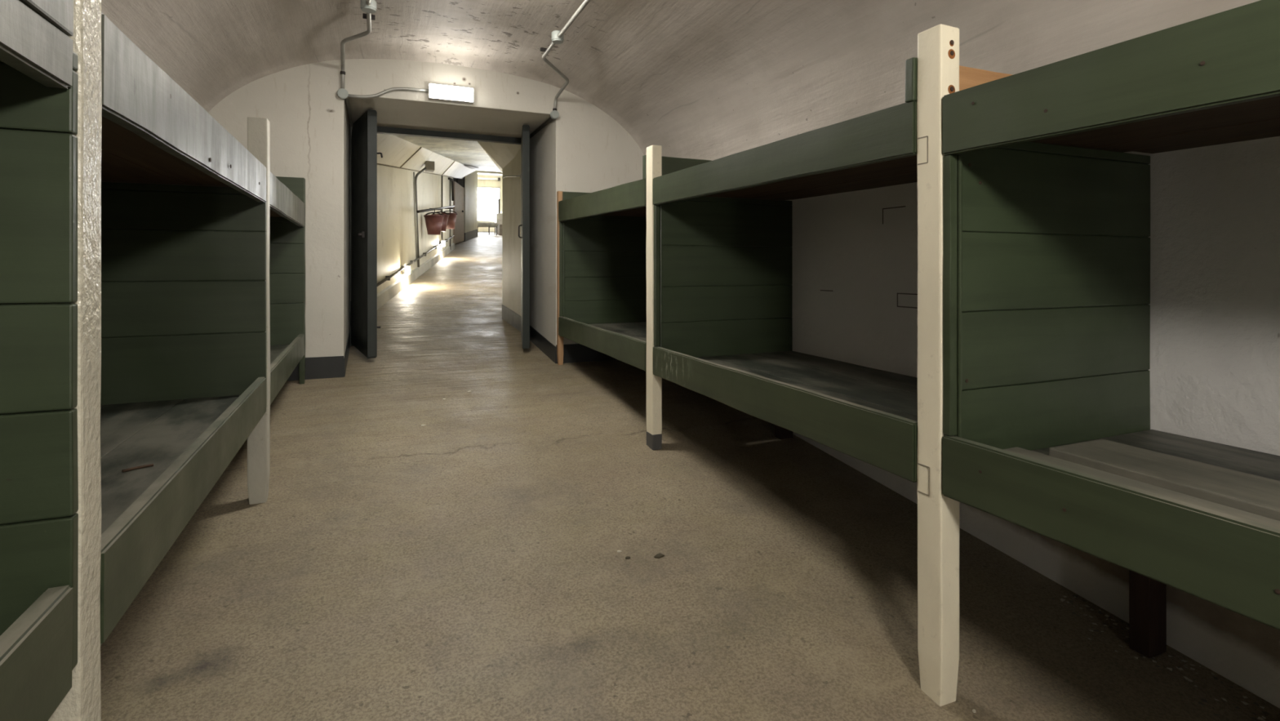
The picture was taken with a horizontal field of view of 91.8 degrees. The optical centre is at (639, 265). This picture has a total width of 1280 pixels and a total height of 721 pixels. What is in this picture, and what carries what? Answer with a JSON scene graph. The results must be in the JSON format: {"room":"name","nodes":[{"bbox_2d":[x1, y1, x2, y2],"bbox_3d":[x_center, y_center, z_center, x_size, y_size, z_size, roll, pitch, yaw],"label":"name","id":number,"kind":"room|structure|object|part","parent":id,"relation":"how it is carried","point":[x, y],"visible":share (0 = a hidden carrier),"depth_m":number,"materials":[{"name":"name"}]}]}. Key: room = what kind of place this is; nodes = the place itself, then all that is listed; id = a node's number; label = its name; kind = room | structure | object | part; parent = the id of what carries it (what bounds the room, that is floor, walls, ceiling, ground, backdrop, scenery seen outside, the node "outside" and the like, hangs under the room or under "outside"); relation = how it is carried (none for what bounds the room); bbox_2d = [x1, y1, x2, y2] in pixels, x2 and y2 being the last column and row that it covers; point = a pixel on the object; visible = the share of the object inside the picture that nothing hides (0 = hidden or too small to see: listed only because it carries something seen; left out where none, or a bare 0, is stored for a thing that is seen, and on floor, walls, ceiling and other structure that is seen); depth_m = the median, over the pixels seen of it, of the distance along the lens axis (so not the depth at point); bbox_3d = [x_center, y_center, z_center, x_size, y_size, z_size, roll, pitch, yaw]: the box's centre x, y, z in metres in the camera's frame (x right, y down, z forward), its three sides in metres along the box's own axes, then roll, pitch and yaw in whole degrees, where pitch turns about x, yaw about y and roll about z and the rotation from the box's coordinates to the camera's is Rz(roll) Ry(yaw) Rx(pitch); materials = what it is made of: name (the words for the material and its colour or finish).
{"room":"dormitory","nodes":[
{"label":"dormitory","id":0,"kind":"room"},
{"bbox_2d":[377,164,453,293],"bbox_3d":[-3.869,-0.835,11.042,0.001,3.123,11.681,0,0,-12],"label":"wall","id":1,"kind":"structure","parent":0,"point":[396,223],"depth_m":9.08,"materials":[{"name":"beige paint"}]},
{"bbox_2d":[402,265,410,274],"bbox_3d":[-3.390,0.059,8.991,0.108,0.125,0.320,0,0,-23],"label":"wall lamp","id":2,"kind":"object","parent":1,"relation":"attached to","point":[406,268],"visible":0.8,"depth_m":8.85,"materials":[{"name":"white plastic"}]},
{"bbox_2d":[404,266,409,274],"bbox_3d":[-3.380,0.062,8.995,0.069,0.110,0.300,0,0,-23],"label":"diffuser","id":3,"kind":"object","parent":2,"relation":"attached to","point":[406,268],"depth_m":8.86,"materials":[{"name":"white"}]},
{"bbox_2d":[377,235,453,286],"bbox_3d":[-3.848,-0.208,11.073,0.064,1.232,11.225,0,0,-12],"label":"conduit","id":4,"kind":"object","parent":1,"relation":"attached to","point":[387,277],"visible":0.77,"depth_m":9.40,"materials":[{"name":"grey metal"}]},
{"bbox_2d":[377,243,454,309],"bbox_3d":[-3.852,0.035,11.055,0.059,1.323,11.682,0,0,-12],"label":"baseboard","id":5,"kind":"structure","parent":1,"relation":"attached to","point":[390,291],"depth_m":9.20,"materials":[{"name":"grey paint"}]},
{"bbox_2d":[377,146,455,177],"bbox_3d":[-3.725,-1.415,11.047,0.305,1.953,11.530,0,0,-12],"label":"trim","id":6,"kind":"structure","parent":1,"relation":"attached to","point":[413,154],"depth_m":8.81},
{"bbox_2d":[413,160,434,266],"bbox_3d":[-3.609,-0.864,10.234,0.249,1.772,0.668,0,0,19],"label":"conduit","id":7,"kind":"object","parent":1,"relation":"attached to","point":[429,165],"visible":0.95,"depth_m":10.15,"materials":[{"name":"grey metal"}]},
{"bbox_2d":[416,205,454,213],"bbox_3d":[-3.939,-1.113,11.940,0.228,0.668,5.819,0,0,-12],"label":"rail","id":8,"kind":"object","parent":1,"relation":"attached to","point":[448,206],"visible":1,"depth_m":11.13,"materials":[{"name":"metal"}]},
{"bbox_2d":[423,212,444,235],"bbox_3d":[-3.626,-0.752,10.911,0.352,0.398,0.352,0,0,-23],"label":"bucket","id":9,"kind":"object","parent":8,"relation":"hanging from","point":[433,223],"visible":1,"depth_m":10.80,"materials":[{"name":"red paint"}]},
{"bbox_3d":[-3.626,-0.906,10.911,0.353,0.090,0.021,0,0,0],"label":"handle","id":10,"kind":"part","parent":9,"relation":"part of","materials":[{"name":"metal"}]},
{"bbox_2d":[431,211,448,231],"bbox_3d":[-3.822,-0.855,11.860,0.335,0.382,0.335,0,0,-23],"label":"bucket","id":11,"kind":"object","parent":8,"relation":"hanging from","point":[446,216],"visible":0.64,"depth_m":11.80,"materials":[{"name":"red paint"}]},
{"bbox_2d":[441,210,457,228],"bbox_3d":[-4.174,-1.017,13.558,0.352,0.397,0.352,0,0,-23],"label":"bucket","id":12,"kind":"object","parent":8,"relation":"hanging from","point":[452,216],"visible":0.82,"depth_m":13.46,"materials":[{"name":"red paint"}]},
{"bbox_2d":[440,240,444,246],"bbox_3d":[-4.363,-0.490,13.686,0.108,0.125,0.320,0,0,-23],"label":"wall lamp","id":13,"kind":"object","parent":1,"relation":"attached to","point":[442,242],"visible":0.83,"depth_m":13.55,"materials":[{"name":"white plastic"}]},
{"bbox_2d":[441,175,443,255],"bbox_3d":[-4.415,-1.118,13.820,0.031,1.790,0.031,0,0,-1],"label":"pipe","id":14,"kind":"object","parent":1,"relation":"attached to","point":[442,175],"visible":0.54,"depth_m":13.83,"materials":[{"name":"grey metal"}]},
{"bbox_2d":[449,180,450,246],"bbox_3d":[-4.798,-1.303,15.668,0.031,1.790,0.031,0,0,-1],"label":"pipe","id":15,"kind":"object","parent":1,"relation":"attached to","point":[450,180],"visible":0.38,"depth_m":15.65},
{"bbox_2d":[448,177,453,200],"bbox_3d":[-4.808,-1.969,15.783,0.065,0.544,0.847,0,0,-10],"label":"pipe","id":16,"kind":"object","parent":1,"relation":"attached to","point":[449,178],"visible":1,"depth_m":16.03,"materials":[{"name":"metal"}]},
{"bbox_2d":[208,58,644,357],"bbox_3d":[-1.634,-0.457,5.179,4.000,3.086,1.090,0,0,-23],"label":"wall","id":17,"kind":"structure","parent":0,"point":[584,149],"depth_m":4.65,"materials":[{"name":"white paint"}]},
{"bbox_2d":[350,109,382,358],"bbox_3d":[-2.258,-0.247,5.059,0.161,1.917,0.715,0,0,-35],"label":"door","id":18,"kind":"structure","parent":17,"relation":"in","point":[363,313],"depth_m":4.83,"materials":[{"name":"paint"}]},
{"bbox_3d":[-2.179,-0.245,4.851,0.046,0.050,0.040,0,0,-23],"label":"knob","id":19,"kind":"part","parent":18,"relation":"part of","materials":[{"name":"metal"}]},
{"bbox_2d":[349,124,520,345],"bbox_3d":[-1.798,-0.261,5.656,1.548,1.925,0.075,0,0,-23],"label":"trim","id":20,"kind":"structure","parent":17,"relation":"attached to","point":[380,130],"depth_m":5.60,"materials":[{"name":"paint"}]},
{"bbox_2d":[428,83,473,103],"bbox_3d":[-1.413,-1.293,4.641,0.325,0.110,0.074,0,0,-23],"label":"lamp","id":21,"kind":"object","parent":17,"relation":"attached to","point":[436,91],"visible":1,"depth_m":4.61,"materials":[{"name":"white plastic"}]},
{"bbox_2d":[287,330,617,380],"bbox_3d":[-1.633,0.677,5.176,3.400,0.258,1.096,0,0,-23],"label":"baseboard","id":22,"kind":"structure","parent":17,"relation":"attached to","point":[333,366],"depth_m":4.38,"materials":[{"name":"black paint"}]},
{"bbox_2d":[518,124,529,348],"bbox_3d":[-1.050,-0.249,5.591,0.096,1.913,0.662,0,0,-11],"label":"door","id":23,"kind":"structure","parent":17,"relation":"in","point":[525,140],"depth_m":5.28,"materials":[{"name":"paint"}]},
{"bbox_3d":[-1.036,-0.300,5.375,0.039,0.122,0.017,0,0,-23],"label":"handle","id":24,"kind":"part","parent":23,"relation":"part of","materials":[{"name":"metal"}]},
{"bbox_2d":[529,324,555,363],"bbox_3d":[-0.894,0.675,5.495,0.006,0.262,1.090,0,0,-23],"label":"baseboard","id":25,"kind":"object","parent":17,"relation":"attached to","point":[537,339],"visible":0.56,"depth_m":5.35,"materials":[{"name":"black paint"}]},
{"bbox_2d":[529,0,591,138],"bbox_3d":[-0.019,-1.325,2.814,0.311,0.291,6.526,0,0,-20],"label":"conduit","id":26,"kind":"object","parent":17,"relation":"attached to","point":[557,36],"visible":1,"depth_m":4.15,"materials":[{"name":"white metal"}]},
{"bbox_3d":[-0.677,-1.213,4.953,0.063,0.063,0.006,0,0,-23],"label":"lid","id":27,"kind":"part","parent":26,"relation":"part of","materials":[{"name":"grey paint"}]},
{"bbox_3d":[-0.518,-1.412,3.900,0.071,0.006,0.071,0,0,-23],"label":"lid","id":28,"kind":"part","parent":26,"relation":"part of","materials":[{"name":"grey paint"}]},
{"bbox_2d":[377,133,520,178],"bbox_3d":[-3.804,-2.318,14.903,1.695,2.730,19.216,0,0,-12],"label":"ceiling","id":29,"kind":"structure","parent":0,"point":[396,149],"depth_m":8.46,"materials":[{"name":"white paint"}]},
{"bbox_2d":[453,169,477,232],"bbox_3d":[-6.042,-2.228,19.928,0.949,3.800,6.566,0,0,-9],"label":"wall","id":30,"kind":"structure","parent":0,"point":[470,180],"depth_m":21.32,"materials":[{"name":"beige paint"}]},
{"bbox_2d":[453,180,464,244],"bbox_3d":[-5.544,-1.574,19.066,0.092,1.852,1.719,0,0,-7],"label":"door","id":31,"kind":"structure","parent":30,"relation":"in","point":[459,191],"depth_m":18.98,"materials":[{"name":"grey paint"}]},
{"bbox_2d":[457,177,464,187],"bbox_3d":[-5.694,-2.840,19.684,0.037,0.620,0.599,0,0,6],"label":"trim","id":32,"kind":"structure","parent":30,"relation":"attached to","point":[460,181],"depth_m":19.74,"materials":[{"name":"metal"}]},
{"bbox_2d":[462,229,477,241],"bbox_3d":[-5.863,-1.075,21.580,0.368,0.615,3.299,0,0,-1],"label":"baseboard","id":33,"kind":"structure","parent":30,"relation":"attached to","point":[469,235],"depth_m":21.27,"materials":[{"name":"black paint"}]},
{"bbox_2d":[465,165,480,169],"bbox_3d":[-5.313,-2.951,18.499,1.650,0.435,3.400,0,0,-23],"label":"ceiling","id":34,"kind":"structure","parent":0,"point":[468,166],"depth_m":18.65,"materials":[{"name":"white paint"}]},
{"bbox_2d":[477,173,502,231],"bbox_3d":[-6.543,-2.428,27.814,5.000,5.000,0.300,0,0,-23],"label":"wall","id":35,"kind":"structure","parent":0,"point":[481,182],"depth_m":27.59,"materials":[{"name":"beige paint"}]},
{"bbox_2d":[477,186,500,222],"bbox_3d":[-6.795,-2.745,27.603,1.130,1.570,0.170,0,0,-23],"label":"window","id":36,"kind":"structure","parent":35,"relation":"in","point":[487,196],"depth_m":27.66,"materials":[{"name":"white glass"}]},
{"bbox_2d":[477,177,500,181],"bbox_3d":[-6.987,-3.870,27.352,1.620,0.140,0.120,0,0,-23],"label":"tube","id":37,"kind":"object","parent":35,"relation":"attached to","point":[483,178],"visible":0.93,"depth_m":27.46,"materials":[{"name":"white plastic"}]},
{"bbox_2d":[502,148,520,315],"bbox_3d":[-3.244,-1.282,15.193,0.235,4.018,18.875,0,0,-12],"label":"wall","id":38,"kind":"structure","parent":0,"point":[511,186],"depth_m":6.49,"materials":[{"name":"beige paint"}]},
{"bbox_2d":[502,304,520,331],"bbox_3d":[-1.310,0.561,6.426,0.006,0.272,0.952,0,0,-27],"label":"baseboard","id":39,"kind":"structure","parent":38,"relation":"attached to","point":[508,315],"depth_m":6.49,"materials":[{"name":"grey paint"}]},
{"bbox_2d":[502,174,520,178],"bbox_3d":[-1.337,-0.918,6.412,0.049,0.090,0.598,0,0,-31],"label":"hook","id":40,"kind":"object","parent":38,"relation":"attached to","point":[503,177],"visible":0.89,"depth_m":6.34,"materials":[{"name":"grey metal"}]},
{"bbox_2d":[102,0,1259,159],"bbox_3d":[-0.279,-0.991,2.001,3.421,1.183,5.900,0,0,-23],"label":"ceiling","id":41,"kind":"structure","parent":0,"point":[695,79],"depth_m":3.57,"materials":[{"name":"paint"}]},
{"bbox_2d":[337,0,428,301],"bbox_3d":[-0.967,-0.660,2.410,0.610,1.920,6.532,0,0,-23],"label":"conduit","id":42,"kind":"object","parent":41,"relation":"attached to","point":[369,6],"visible":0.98,"depth_m":4.35,"materials":[{"name":"grey metal"}]},
{"bbox_3d":[-2.087,-1.213,4.351,0.067,0.067,0.006,0,0,-23],"label":"lid","id":43,"kind":"part","parent":42,"relation":"part of","materials":[{"name":"grey paint"}]},
{"bbox_3d":[-1.540,-1.452,3.518,0.078,0.006,0.078,0,0,-23],"label":"lid","id":44,"kind":"part","parent":42,"relation":"part of","materials":[{"name":"grey paint"}]},
{"bbox_2d":[99,231,1279,720],"bbox_3d":[-2.782,-0.133,14.094,7.995,2.990,30.191,0,0,-21],"label":"floor","id":45,"kind":"structure","parent":0,"point":[465,564],"depth_m":2.11,"materials":[{"name":"concrete"}]},
{"bbox_2d":[0,0,102,720],"bbox_3d":[-0.822,0.201,-0.064,0.773,1.922,1.944,0,0,-23],"label":"bunk bed","id":46,"kind":"object","parent":45,"relation":"on","point":[51,51],"visible":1,"depth_m":0.87,"materials":[{"name":"green paint"}]},
{"bbox_3d":[-0.857,0.200,0.935,0.053,1.920,0.079,0,0,-23],"label":"post","id":47,"kind":"part","parent":46,"relation":"part of","materials":[{"name":"white paint"}]},
{"bbox_2d":[100,13,270,645],"bbox_3d":[-1.535,0.186,1.604,0.771,1.592,1.898,0,0,-23],"label":"bunk bed","id":48,"kind":"object","parent":45,"relation":"on","point":[185,269],"visible":0.65,"depth_m":2.33,"materials":[{"name":"green paint"}]},
{"bbox_2d":[121,462,153,471],"bbox_3d":[-1.295,0.520,1.598,0.012,0.008,0.065,0,0,37],"label":"stick","id":49,"kind":"object","parent":48,"relation":"on","point":[148,464],"visible":1,"depth_m":1.60,"materials":[{"name":"wood"}]},
{"bbox_3d":[-1.583,0.186,2.574,0.075,1.591,0.076,0,0,-23],"label":"post","id":50,"kind":"part","parent":48,"relation":"part of","materials":[{"name":"white paint"}]},
{"bbox_2d":[102,171,305,404],"bbox_3d":[-2.240,0.104,3.237,0.755,1.399,1.870,0,0,-23],"label":"bunk bed","id":51,"kind":"object","parent":45,"relation":"on","point":[287,194],"visible":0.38,"depth_m":4.11,"materials":[{"name":"green paint"}]},
{"bbox_3d":[-2.291,0.103,4.203,0.038,1.398,0.052,0,0,-23],"label":"post","id":52,"kind":"part","parent":51,"relation":"part of","materials":[{"name":"green paint"}]},
{"bbox_2d":[477,222,498,235],"bbox_3d":[-6.135,-1.475,24.755,0.903,0.514,0.463,0,0,-23],"label":"bench","id":53,"kind":"object","parent":45,"relation":"on","point":[479,224],"visible":0.71,"depth_m":24.60,"materials":[{"name":"grey wood"}]},
{"bbox_3d":[-6.135,-1.643,24.755,0.903,0.179,0.463,0,0,-23],"label":"seat","id":54,"kind":"part","parent":53,"relation":"part of","materials":[{"name":"beige wood"}]},
{"bbox_2d":[494,213,502,231],"bbox_3d":[-5.952,-1.869,27.387,0.850,0.862,0.450,0,0,-23],"label":"base cabinet","id":55,"kind":"object","parent":45,"relation":"on","point":[498,216],"visible":0.2,"depth_m":27.07,"materials":[{"name":"wood"}]},
{"bbox_2d":[497,198,500,213],"bbox_3d":[-6.205,-2.625,27.252,0.080,0.650,0.100,0,0,-23],"label":"pole","id":56,"kind":"object","parent":55,"relation":"on","point":[499,199],"visible":1,"depth_m":27.21,"materials":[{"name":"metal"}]},
{"bbox_2d":[497,224,502,235],"bbox_3d":[-5.538,-1.448,25.090,0.390,0.440,0.500,0,0,-23],"label":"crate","id":57,"kind":"object","parent":45,"relation":"on","point":[500,227],"visible":0.21,"depth_m":24.82,"materials":[{"name":"beige wood"}]},
{"bbox_2d":[653,552,664,558],"bbox_3d":[0.069,1.064,2.272,0.037,0.007,0.022,0,0,-39],"label":"dirt patch","id":58,"kind":"object","parent":45,"relation":"on","point":[660,555],"visible":1,"depth_m":2.27,"materials":[{"name":"brown soil"}]},
{"bbox_2d":[556,155,788,371],"bbox_3d":[0.106,0.098,4.292,0.890,1.398,1.881,0,0,-23],"label":"bunk bed","id":59,"kind":"object","parent":45,"relation":"on","point":[602,234],"visible":0.67,"depth_m":4.97,"materials":[{"name":"green paint"}]},
{"bbox_3d":[-0.640,0.097,4.971,0.048,1.397,0.048,0,0,-23],"label":"post","id":60,"kind":"part","parent":59,"relation":"part of","materials":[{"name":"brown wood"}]},
{"bbox_3d":[0.292,-0.534,3.479,0.594,0.132,0.031,0,0,-23],"label":"headboard","id":61,"kind":"part","parent":59,"relation":"part of","materials":[{"name":"green paint"}]},
{"bbox_2d":[645,57,1129,482],"bbox_3d":[0.812,0.168,2.642,0.886,1.621,1.923,0,0,-23],"label":"bunk bed","id":62,"kind":"object","parent":45,"relation":"on","point":[719,287],"visible":0.83,"depth_m":2.90,"materials":[{"name":"green paint"}]},
{"bbox_3d":[0.074,0.168,3.324,0.058,1.620,0.087,0,0,-23],"label":"post","id":63,"kind":"part","parent":62,"relation":"part of","materials":[{"name":"beige paint"}]},
{"bbox_3d":[0.822,0.747,3.534,0.086,0.463,0.056,0,0,-23],"label":"leg","id":64,"kind":"part","parent":62,"relation":"part of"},
{"bbox_3d":[1.006,-0.509,1.810,0.589,0.120,0.031,0,0,-23],"label":"headboard","id":65,"kind":"part","parent":62,"relation":"part of","materials":[{"name":"brown wood"}]},
{"bbox_2d":[916,0,1279,706],"bbox_3d":[1.538,0.264,0.954,0.878,1.792,1.964,0,0,-23],"label":"bunk bed","id":66,"kind":"object","parent":45,"relation":"on","point":[1033,259],"visible":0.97,"depth_m":1.62,"materials":[{"name":"green paint"}]},
{"bbox_3d":[0.799,0.263,1.662,0.075,1.791,0.081,0,0,-23],"label":"post","id":67,"kind":"part","parent":66,"relation":"part of","materials":[{"name":"beige paint"}]},
{"bbox_2d":[1002,446,1279,528],"bbox_3d":[1.144,0.476,0.948,0.077,0.061,1.245,0,0,-23],"label":"plank","id":68,"kind":"object","parent":66,"relation":"on","point":[1051,460],"visible":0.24,"depth_m":1.25,"materials":[{"name":"wood"}]},
{"bbox_3d":[1.532,0.846,1.870,0.086,0.628,0.056,0,0,-23],"label":"leg","id":69,"kind":"part","parent":66,"relation":"part of","materials":[{"name":"brown wood"}]},
{"bbox_3d":[1.305,0.494,1.147,0.250,0.026,0.985,0,0,-23],"label":"plank","id":70,"kind":"object","parent":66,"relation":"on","visible":0},
{"bbox_2d":[1049,438,1279,520],"bbox_3d":[1.327,0.467,1.114,0.217,0.028,1.046,0,0,-23],"label":"plank","id":71,"kind":"object","parent":70,"relation":"on","point":[1251,493],"visible":0.81,"depth_m":1.36,"materials":[{"name":"wood"}]},
{"bbox_2d":[1052,591,1279,720],"bbox_3d":[1.580,1.181,1.626,0.248,0.106,1.044,0,0,-23],"label":"litter","id":72,"kind":"object","parent":45,"relation":"on","point":[1074,596],"visible":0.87,"depth_m":1.80,"materials":[{"name":"paint"}]},
{"bbox_2d":[784,135,1279,708],"bbox_3d":[1.330,0.556,2.818,0.201,2.032,5.780,0,0,-23],"label":"wall","id":73,"kind":"structure","parent":0,"point":[1215,237],"depth_m":1.88,"materials":[{"name":"white paint"}]},
{"bbox_3d":[-5.843,-4.210,26.047,4.900,0.180,3.900,0,0,-23],"label":"ceiling","id":74,"kind":"structure","parent":0,"visible":0},
{"bbox_2d":[477,170,502,175],"bbox_3d":[-5.947,-3.940,24.127,3.200,0.720,0.450,0,0,-23],"label":"trim","id":75,"kind":"structure","parent":74,"relation":"attached to","point":[480,172],"depth_m":24.00,"materials":[{"name":"white paint"}]}
]}

